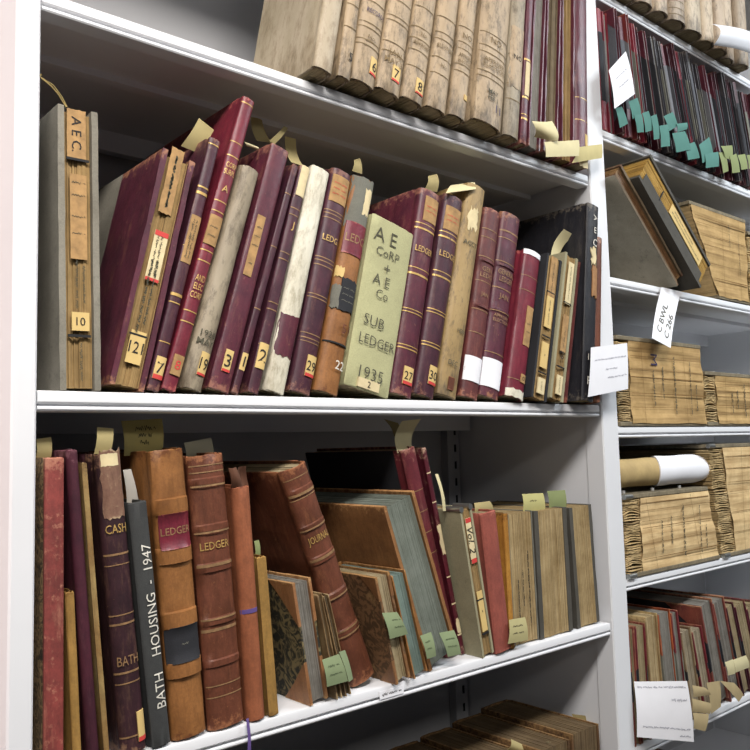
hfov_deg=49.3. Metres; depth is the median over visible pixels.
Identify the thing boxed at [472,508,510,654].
book
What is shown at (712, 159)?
flag
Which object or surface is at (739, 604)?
book
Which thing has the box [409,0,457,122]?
book
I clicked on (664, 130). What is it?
flag
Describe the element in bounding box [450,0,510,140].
book
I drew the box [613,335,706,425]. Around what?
bundle
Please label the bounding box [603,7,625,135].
thin ledger
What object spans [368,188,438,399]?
book
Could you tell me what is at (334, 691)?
pamphlet
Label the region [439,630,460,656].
flag
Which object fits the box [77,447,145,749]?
book
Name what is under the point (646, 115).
flag
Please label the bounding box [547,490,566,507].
flag
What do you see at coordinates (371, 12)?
book
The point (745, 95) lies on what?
thin ledger
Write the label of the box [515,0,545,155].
book
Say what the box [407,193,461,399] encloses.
book
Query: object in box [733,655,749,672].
paper slip
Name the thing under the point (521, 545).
book
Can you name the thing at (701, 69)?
thin ledger
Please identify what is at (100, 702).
book
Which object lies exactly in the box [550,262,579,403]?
book
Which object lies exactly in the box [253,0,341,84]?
book
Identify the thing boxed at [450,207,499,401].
book
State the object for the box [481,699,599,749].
volume
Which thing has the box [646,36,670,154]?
thin ledger
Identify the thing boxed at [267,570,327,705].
book
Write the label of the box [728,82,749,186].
thin ledger
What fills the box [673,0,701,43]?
book
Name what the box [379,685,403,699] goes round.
label
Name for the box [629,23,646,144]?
thin ledger
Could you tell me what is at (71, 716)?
book
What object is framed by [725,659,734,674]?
paper slip
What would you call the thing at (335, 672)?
flag
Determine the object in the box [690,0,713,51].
book
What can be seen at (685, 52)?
thin ledger
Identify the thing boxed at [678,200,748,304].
bundle
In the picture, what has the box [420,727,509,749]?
volume
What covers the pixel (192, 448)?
paper slip
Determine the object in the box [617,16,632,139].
thin ledger
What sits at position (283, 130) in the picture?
paper slip
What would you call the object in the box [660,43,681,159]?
thin ledger
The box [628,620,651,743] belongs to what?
book
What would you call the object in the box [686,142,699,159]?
flag
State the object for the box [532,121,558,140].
paper slip
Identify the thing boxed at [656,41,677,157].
thin ledger
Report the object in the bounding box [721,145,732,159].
flag
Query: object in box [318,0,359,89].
book
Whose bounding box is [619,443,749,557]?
bundle
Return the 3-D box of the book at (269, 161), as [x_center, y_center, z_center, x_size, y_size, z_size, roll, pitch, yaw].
[-0.216,-0.116,1.010,0.110,0.298,0.242,3,-7,-41]
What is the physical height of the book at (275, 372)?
0.285 m
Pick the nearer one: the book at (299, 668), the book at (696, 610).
the book at (299, 668)
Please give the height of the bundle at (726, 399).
0.111 m
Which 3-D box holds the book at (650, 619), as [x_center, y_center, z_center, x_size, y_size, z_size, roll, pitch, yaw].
[0.409,0.514,1.454,0.048,0.200,0.201,3,-7,-41]
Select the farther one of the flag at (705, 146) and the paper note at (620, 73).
the flag at (705, 146)
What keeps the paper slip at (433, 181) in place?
on the book at (449, 206)
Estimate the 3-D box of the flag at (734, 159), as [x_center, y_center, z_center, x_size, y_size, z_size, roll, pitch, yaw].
[0.739,-0.434,1.676,0.042,0.047,0.002,3,-7,-41]
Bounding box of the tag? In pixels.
[652,287,680,347]
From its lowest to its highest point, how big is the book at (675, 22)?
0.250 m
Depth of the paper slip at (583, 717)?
1.33 m
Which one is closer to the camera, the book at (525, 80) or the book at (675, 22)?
the book at (525, 80)
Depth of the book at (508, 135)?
1.22 m
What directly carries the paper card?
attached to the shelving
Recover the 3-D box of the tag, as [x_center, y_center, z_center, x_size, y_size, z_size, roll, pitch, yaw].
[0.524,-0.104,1.472,0.020,0.117,0.158,-5,-6,34]
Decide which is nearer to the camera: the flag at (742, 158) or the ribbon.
the ribbon
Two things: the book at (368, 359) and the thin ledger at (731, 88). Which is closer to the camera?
the book at (368, 359)
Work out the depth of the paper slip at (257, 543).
0.92 m
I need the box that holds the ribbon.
[246,718,250,749]
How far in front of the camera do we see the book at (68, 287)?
0.80 m
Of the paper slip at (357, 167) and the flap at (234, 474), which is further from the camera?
the paper slip at (357, 167)
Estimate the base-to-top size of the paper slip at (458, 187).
0.043 m
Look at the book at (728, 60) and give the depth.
1.74 m
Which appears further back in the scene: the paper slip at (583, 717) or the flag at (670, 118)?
the flag at (670, 118)
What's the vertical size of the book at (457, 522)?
0.209 m
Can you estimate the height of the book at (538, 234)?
0.324 m
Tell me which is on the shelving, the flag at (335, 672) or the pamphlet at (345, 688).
the pamphlet at (345, 688)
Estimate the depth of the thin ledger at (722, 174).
1.69 m
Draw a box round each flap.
[228,467,241,487]
[238,466,248,485]
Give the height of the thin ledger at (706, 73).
0.219 m
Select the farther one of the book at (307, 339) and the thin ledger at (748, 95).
the thin ledger at (748, 95)
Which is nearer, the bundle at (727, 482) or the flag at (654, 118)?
the flag at (654, 118)
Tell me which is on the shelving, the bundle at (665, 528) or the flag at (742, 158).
the bundle at (665, 528)
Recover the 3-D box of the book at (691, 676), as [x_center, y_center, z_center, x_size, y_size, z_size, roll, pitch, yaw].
[0.499,0.539,1.530,0.061,0.159,0.201,3,-7,-41]
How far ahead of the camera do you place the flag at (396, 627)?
0.99 m
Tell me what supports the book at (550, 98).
on the shelving
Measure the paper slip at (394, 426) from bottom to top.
0.032 m
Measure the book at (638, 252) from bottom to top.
0.195 m
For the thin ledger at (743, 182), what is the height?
0.223 m
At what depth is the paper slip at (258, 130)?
1.03 m
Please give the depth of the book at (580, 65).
1.35 m
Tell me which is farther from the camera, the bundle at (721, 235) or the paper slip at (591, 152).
the bundle at (721, 235)
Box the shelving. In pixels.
[0,0,749,749]
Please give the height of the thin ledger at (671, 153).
0.223 m
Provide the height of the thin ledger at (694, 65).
0.216 m
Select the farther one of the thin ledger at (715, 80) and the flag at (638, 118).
the thin ledger at (715, 80)
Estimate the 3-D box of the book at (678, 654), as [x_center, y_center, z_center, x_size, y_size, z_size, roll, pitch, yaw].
[0.470,0.520,1.507,0.046,0.194,0.201,3,-7,-41]
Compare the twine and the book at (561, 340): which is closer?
the twine
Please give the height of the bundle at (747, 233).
0.161 m
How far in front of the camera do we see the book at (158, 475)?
0.83 m
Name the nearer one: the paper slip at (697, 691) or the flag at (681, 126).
the paper slip at (697, 691)
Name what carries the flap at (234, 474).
attached to the book at (237, 499)
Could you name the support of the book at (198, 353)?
on the shelving
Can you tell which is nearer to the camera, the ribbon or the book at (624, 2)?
the ribbon
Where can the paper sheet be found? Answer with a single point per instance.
(731, 37)
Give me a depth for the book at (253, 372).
0.94 m
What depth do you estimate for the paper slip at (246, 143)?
0.97 m
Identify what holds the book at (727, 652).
on the shelving
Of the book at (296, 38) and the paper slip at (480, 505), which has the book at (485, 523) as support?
the paper slip at (480, 505)
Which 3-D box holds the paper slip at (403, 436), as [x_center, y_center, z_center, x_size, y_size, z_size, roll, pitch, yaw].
[0.044,0.083,1.113,0.045,0.046,0.010,3,-7,-41]
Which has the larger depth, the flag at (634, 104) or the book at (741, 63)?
the book at (741, 63)
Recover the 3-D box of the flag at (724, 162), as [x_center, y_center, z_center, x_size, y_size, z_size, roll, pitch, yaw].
[0.704,-0.430,1.649,0.037,0.048,0.002,3,-7,-41]
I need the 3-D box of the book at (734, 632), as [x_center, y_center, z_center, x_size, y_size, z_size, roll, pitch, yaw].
[0.634,0.536,1.648,0.077,0.180,0.201,3,-7,-40]
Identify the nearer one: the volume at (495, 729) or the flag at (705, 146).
the volume at (495, 729)
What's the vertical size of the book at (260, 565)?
0.173 m
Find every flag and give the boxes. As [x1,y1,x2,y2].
[322,654,347,686]
[339,650,352,681]
[382,612,407,638]
[420,632,435,658]
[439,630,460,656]
[508,617,527,643]
[522,493,544,510]
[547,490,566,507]
[615,107,627,127]
[628,98,640,118]
[634,114,643,132]
[642,111,652,131]
[651,114,659,139]
[659,124,669,146]
[664,112,676,130]
[672,131,690,152]
[677,123,687,131]
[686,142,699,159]
[699,137,712,162]
[705,152,718,167]
[719,152,727,172]
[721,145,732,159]
[729,154,739,172]
[738,154,747,169]
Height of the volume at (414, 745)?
0.232 m
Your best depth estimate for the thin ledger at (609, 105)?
1.44 m
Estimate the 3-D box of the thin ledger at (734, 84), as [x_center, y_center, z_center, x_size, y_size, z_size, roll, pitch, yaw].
[0.727,-0.509,1.832,0.067,0.224,0.201,3,-7,-41]
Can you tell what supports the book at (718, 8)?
on the shelving
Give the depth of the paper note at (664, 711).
1.34 m
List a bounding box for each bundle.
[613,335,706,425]
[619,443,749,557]
[621,485,719,579]
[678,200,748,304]
[702,371,749,425]
[745,231,749,305]
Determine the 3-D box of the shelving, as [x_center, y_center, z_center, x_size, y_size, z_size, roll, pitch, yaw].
[0.289,0.314,1.467,1.913,2.500,0.348,3,-7,-41]
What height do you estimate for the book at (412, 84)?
0.348 m
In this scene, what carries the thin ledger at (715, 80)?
on the shelving
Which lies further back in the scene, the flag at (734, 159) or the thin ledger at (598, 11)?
the flag at (734, 159)
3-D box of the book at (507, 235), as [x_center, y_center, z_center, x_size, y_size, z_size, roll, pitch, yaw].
[0.118,-0.096,1.284,0.109,0.290,0.223,3,-7,-41]
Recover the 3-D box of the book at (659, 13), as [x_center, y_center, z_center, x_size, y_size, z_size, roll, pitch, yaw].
[0.495,-0.797,1.603,0.049,0.250,0.150,5,-8,-41]
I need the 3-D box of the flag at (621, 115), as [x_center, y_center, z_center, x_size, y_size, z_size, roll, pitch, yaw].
[0.426,-0.444,1.409,0.038,0.041,0.002,3,-7,-41]
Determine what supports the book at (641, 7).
on the shelving
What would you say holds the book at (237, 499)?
on the shelving
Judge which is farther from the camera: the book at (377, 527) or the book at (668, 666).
the book at (668, 666)
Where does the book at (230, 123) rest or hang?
on the shelving
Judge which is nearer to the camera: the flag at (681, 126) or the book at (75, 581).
the book at (75, 581)
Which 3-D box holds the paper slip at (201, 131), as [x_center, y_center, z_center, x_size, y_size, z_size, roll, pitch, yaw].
[-0.200,-0.271,0.923,0.039,0.039,0.007,3,-7,-41]
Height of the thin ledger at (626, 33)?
0.230 m
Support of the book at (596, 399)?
on the shelving
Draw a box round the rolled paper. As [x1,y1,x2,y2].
[620,454,709,487]
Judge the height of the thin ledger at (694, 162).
0.218 m
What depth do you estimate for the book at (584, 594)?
1.29 m
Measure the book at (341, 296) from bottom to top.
0.287 m
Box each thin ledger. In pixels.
[596,8,607,131]
[601,11,614,133]
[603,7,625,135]
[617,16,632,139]
[618,104,625,137]
[619,13,639,141]
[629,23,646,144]
[634,26,651,147]
[638,30,660,151]
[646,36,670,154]
[654,37,672,156]
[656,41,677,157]
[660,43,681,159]
[663,43,693,163]
[663,46,688,161]
[675,51,696,165]
[677,52,699,166]
[680,51,705,168]
[680,53,704,167]
[688,56,708,170]
[692,63,715,172]
[698,65,722,175]
[705,69,723,177]
[706,73,724,179]
[707,71,734,181]
[707,73,730,180]
[716,72,741,182]
[725,79,745,186]
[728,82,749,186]
[733,82,749,188]
[737,91,749,154]
[740,92,749,149]
[744,94,749,126]
[747,94,749,110]
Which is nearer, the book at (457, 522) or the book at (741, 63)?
the book at (457, 522)
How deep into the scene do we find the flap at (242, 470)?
0.90 m
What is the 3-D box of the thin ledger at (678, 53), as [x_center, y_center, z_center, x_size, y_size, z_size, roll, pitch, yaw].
[0.553,-0.516,1.682,0.062,0.219,0.200,3,-7,-40]
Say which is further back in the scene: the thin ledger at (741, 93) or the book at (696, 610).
the thin ledger at (741, 93)
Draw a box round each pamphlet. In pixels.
[313,591,350,695]
[313,592,341,699]
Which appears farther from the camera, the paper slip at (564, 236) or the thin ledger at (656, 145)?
the thin ledger at (656, 145)
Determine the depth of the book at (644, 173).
1.48 m
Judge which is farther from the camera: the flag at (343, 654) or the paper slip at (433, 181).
the paper slip at (433, 181)
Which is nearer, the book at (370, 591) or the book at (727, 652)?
the book at (370, 591)
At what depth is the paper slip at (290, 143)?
1.05 m
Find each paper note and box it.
[121,419,163,455]
[609,52,634,108]
[634,681,693,741]
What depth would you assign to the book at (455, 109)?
1.15 m
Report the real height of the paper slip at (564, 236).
0.044 m
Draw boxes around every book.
[32,457,63,749]
[36,103,100,391]
[36,449,98,749]
[63,588,80,749]
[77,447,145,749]
[78,462,108,749]
[89,447,205,740]
[96,146,194,392]
[124,499,169,748]
[139,137,219,392]
[146,96,253,393]
[170,165,257,393]
[182,452,243,730]
[198,143,287,394]
[223,460,373,686]
[224,164,297,394]
[225,484,264,721]
[237,165,309,395]
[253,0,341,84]
[253,165,328,395]
[253,554,277,716]
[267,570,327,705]
[277,168,349,396]
[305,446,452,657]
[307,174,373,397]
[314,488,452,670]
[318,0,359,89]
[331,213,412,398]
[335,0,385,98]
[338,561,426,678]
[339,565,409,684]
[362,0,412,107]
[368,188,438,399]
[386,0,435,114]
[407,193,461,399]
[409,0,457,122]
[414,447,464,654]
[429,182,484,400]
[433,0,476,128]
[437,503,493,657]
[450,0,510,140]
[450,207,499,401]
[470,503,572,639]
[471,211,518,401]
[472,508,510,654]
[474,508,538,645]
[486,0,525,146]
[491,500,599,628]
[495,512,514,648]
[497,248,540,402]
[504,0,532,150]
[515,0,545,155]
[516,202,597,403]
[516,253,561,402]
[528,0,560,161]
[543,252,577,403]
[546,0,574,166]
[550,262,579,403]
[563,0,587,171]
[579,237,601,404]
[604,164,682,287]
[616,0,634,5]
[622,154,710,290]
[626,0,651,15]
[626,589,728,700]
[627,603,685,680]
[627,604,676,680]
[627,609,662,680]
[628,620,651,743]
[628,626,641,746]
[638,587,740,701]
[642,0,667,23]
[656,0,684,33]
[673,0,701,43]
[679,622,710,713]
[679,625,700,719]
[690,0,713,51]
[703,0,726,59]
[716,0,733,66]
[724,596,749,690]
[725,601,749,695]
[728,0,748,73]
[744,599,749,624]
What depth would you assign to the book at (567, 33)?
1.33 m
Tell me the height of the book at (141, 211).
0.264 m
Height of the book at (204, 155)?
0.286 m
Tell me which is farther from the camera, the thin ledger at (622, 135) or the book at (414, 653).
the thin ledger at (622, 135)
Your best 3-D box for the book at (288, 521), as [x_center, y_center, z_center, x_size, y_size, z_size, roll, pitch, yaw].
[-0.132,0.249,1.062,0.135,0.276,0.253,3,-7,-41]
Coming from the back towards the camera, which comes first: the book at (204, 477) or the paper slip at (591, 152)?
the paper slip at (591, 152)
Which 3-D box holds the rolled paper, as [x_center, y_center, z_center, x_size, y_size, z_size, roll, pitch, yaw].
[0.514,0.175,1.488,0.304,0.055,0.047,3,-7,-41]
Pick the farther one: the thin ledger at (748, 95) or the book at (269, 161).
the thin ledger at (748, 95)
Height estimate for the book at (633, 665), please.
0.188 m
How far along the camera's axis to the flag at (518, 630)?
1.15 m
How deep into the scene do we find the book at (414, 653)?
1.02 m
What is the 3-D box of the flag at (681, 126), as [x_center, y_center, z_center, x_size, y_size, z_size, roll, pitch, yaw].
[0.581,-0.469,1.545,0.041,0.028,0.002,3,-7,-41]
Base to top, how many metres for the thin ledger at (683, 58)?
0.219 m
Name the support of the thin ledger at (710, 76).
on the shelving
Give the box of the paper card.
[588,343,627,396]
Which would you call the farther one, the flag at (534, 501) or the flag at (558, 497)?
the flag at (558, 497)
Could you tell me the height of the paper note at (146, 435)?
0.039 m
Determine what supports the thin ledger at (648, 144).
on the shelving
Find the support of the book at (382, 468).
on the shelving
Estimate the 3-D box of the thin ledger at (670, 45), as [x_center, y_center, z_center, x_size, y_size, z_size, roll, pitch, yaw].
[0.531,-0.520,1.658,0.064,0.226,0.200,3,-7,-41]
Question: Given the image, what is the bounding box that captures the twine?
[40,73,66,106]
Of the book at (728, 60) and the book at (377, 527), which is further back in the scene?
the book at (728, 60)
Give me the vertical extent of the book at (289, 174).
0.279 m
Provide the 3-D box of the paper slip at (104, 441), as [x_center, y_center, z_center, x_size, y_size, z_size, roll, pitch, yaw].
[-0.268,0.065,0.809,0.020,0.027,0.003,3,-7,-41]
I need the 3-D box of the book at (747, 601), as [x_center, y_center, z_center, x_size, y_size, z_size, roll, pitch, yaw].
[0.703,0.544,1.707,0.092,0.170,0.201,3,-7,-41]
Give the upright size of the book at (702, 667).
0.156 m
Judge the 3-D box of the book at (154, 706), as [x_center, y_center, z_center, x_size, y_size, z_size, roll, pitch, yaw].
[-0.299,0.255,0.894,0.044,0.242,0.241,3,-7,-41]
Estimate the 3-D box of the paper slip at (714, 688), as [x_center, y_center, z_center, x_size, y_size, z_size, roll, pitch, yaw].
[0.599,0.567,1.443,0.047,0.055,0.002,3,-7,-41]
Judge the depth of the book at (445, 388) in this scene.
1.15 m
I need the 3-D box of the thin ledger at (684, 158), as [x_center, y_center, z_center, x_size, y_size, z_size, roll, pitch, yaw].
[0.520,-0.516,1.655,0.061,0.217,0.200,3,-7,-41]
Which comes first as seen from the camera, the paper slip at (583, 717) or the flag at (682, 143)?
the paper slip at (583, 717)
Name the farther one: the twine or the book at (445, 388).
the book at (445, 388)
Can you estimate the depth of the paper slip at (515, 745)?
1.19 m
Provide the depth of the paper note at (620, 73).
1.41 m
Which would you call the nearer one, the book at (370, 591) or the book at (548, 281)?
the book at (370, 591)
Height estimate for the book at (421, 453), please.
0.287 m
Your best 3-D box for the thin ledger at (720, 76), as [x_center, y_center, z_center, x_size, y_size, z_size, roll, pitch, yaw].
[0.682,-0.512,1.788,0.067,0.225,0.200,3,-7,-41]
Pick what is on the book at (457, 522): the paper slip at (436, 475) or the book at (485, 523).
the paper slip at (436, 475)
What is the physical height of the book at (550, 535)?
0.188 m
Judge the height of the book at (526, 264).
0.235 m
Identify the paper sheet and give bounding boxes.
[713,24,749,52]
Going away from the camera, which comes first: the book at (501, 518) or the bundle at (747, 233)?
the book at (501, 518)
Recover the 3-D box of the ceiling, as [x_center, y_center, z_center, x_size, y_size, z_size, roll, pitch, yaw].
[0.998,-1.367,0.849,6.000,0.100,4.200,3,-7,-41]
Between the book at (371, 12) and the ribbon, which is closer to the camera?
the ribbon
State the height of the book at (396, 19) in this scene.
0.348 m
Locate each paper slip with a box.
[36,437,51,457]
[94,427,113,453]
[123,469,137,502]
[181,118,213,150]
[184,438,213,456]
[245,142,258,149]
[251,117,271,142]
[254,540,260,554]
[270,126,287,143]
[285,136,301,164]
[352,158,361,173]
[384,419,398,435]
[395,419,420,452]
[425,174,438,191]
[435,474,445,510]
[446,182,475,192]
[474,501,493,512]
[507,739,523,749]
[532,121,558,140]
[544,140,579,156]
[551,229,570,254]
[572,144,602,162]
[572,714,585,719]
[692,685,710,696]
[692,699,710,713]
[693,713,708,730]
[706,681,720,713]
[720,681,742,701]
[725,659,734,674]
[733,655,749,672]
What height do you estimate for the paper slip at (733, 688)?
0.050 m
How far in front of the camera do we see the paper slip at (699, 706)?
1.39 m
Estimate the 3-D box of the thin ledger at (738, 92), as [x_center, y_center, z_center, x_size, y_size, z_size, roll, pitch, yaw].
[0.749,-0.504,1.866,0.066,0.218,0.200,3,-7,-41]
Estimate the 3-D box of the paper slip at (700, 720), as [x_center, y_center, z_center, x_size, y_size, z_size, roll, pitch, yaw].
[0.554,0.587,1.385,0.053,0.039,0.002,3,-7,-41]
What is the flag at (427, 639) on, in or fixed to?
attached to the book at (414, 653)
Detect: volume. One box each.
[390,740,442,749]
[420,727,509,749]
[452,713,569,749]
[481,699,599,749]
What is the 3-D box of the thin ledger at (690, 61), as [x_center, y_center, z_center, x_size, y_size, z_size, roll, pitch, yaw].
[0.581,-0.516,1.704,0.067,0.223,0.200,3,-7,-41]
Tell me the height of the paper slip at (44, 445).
0.020 m
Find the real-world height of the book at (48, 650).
0.287 m
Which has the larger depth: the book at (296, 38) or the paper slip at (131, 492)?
the book at (296, 38)
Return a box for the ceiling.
[745,0,749,30]

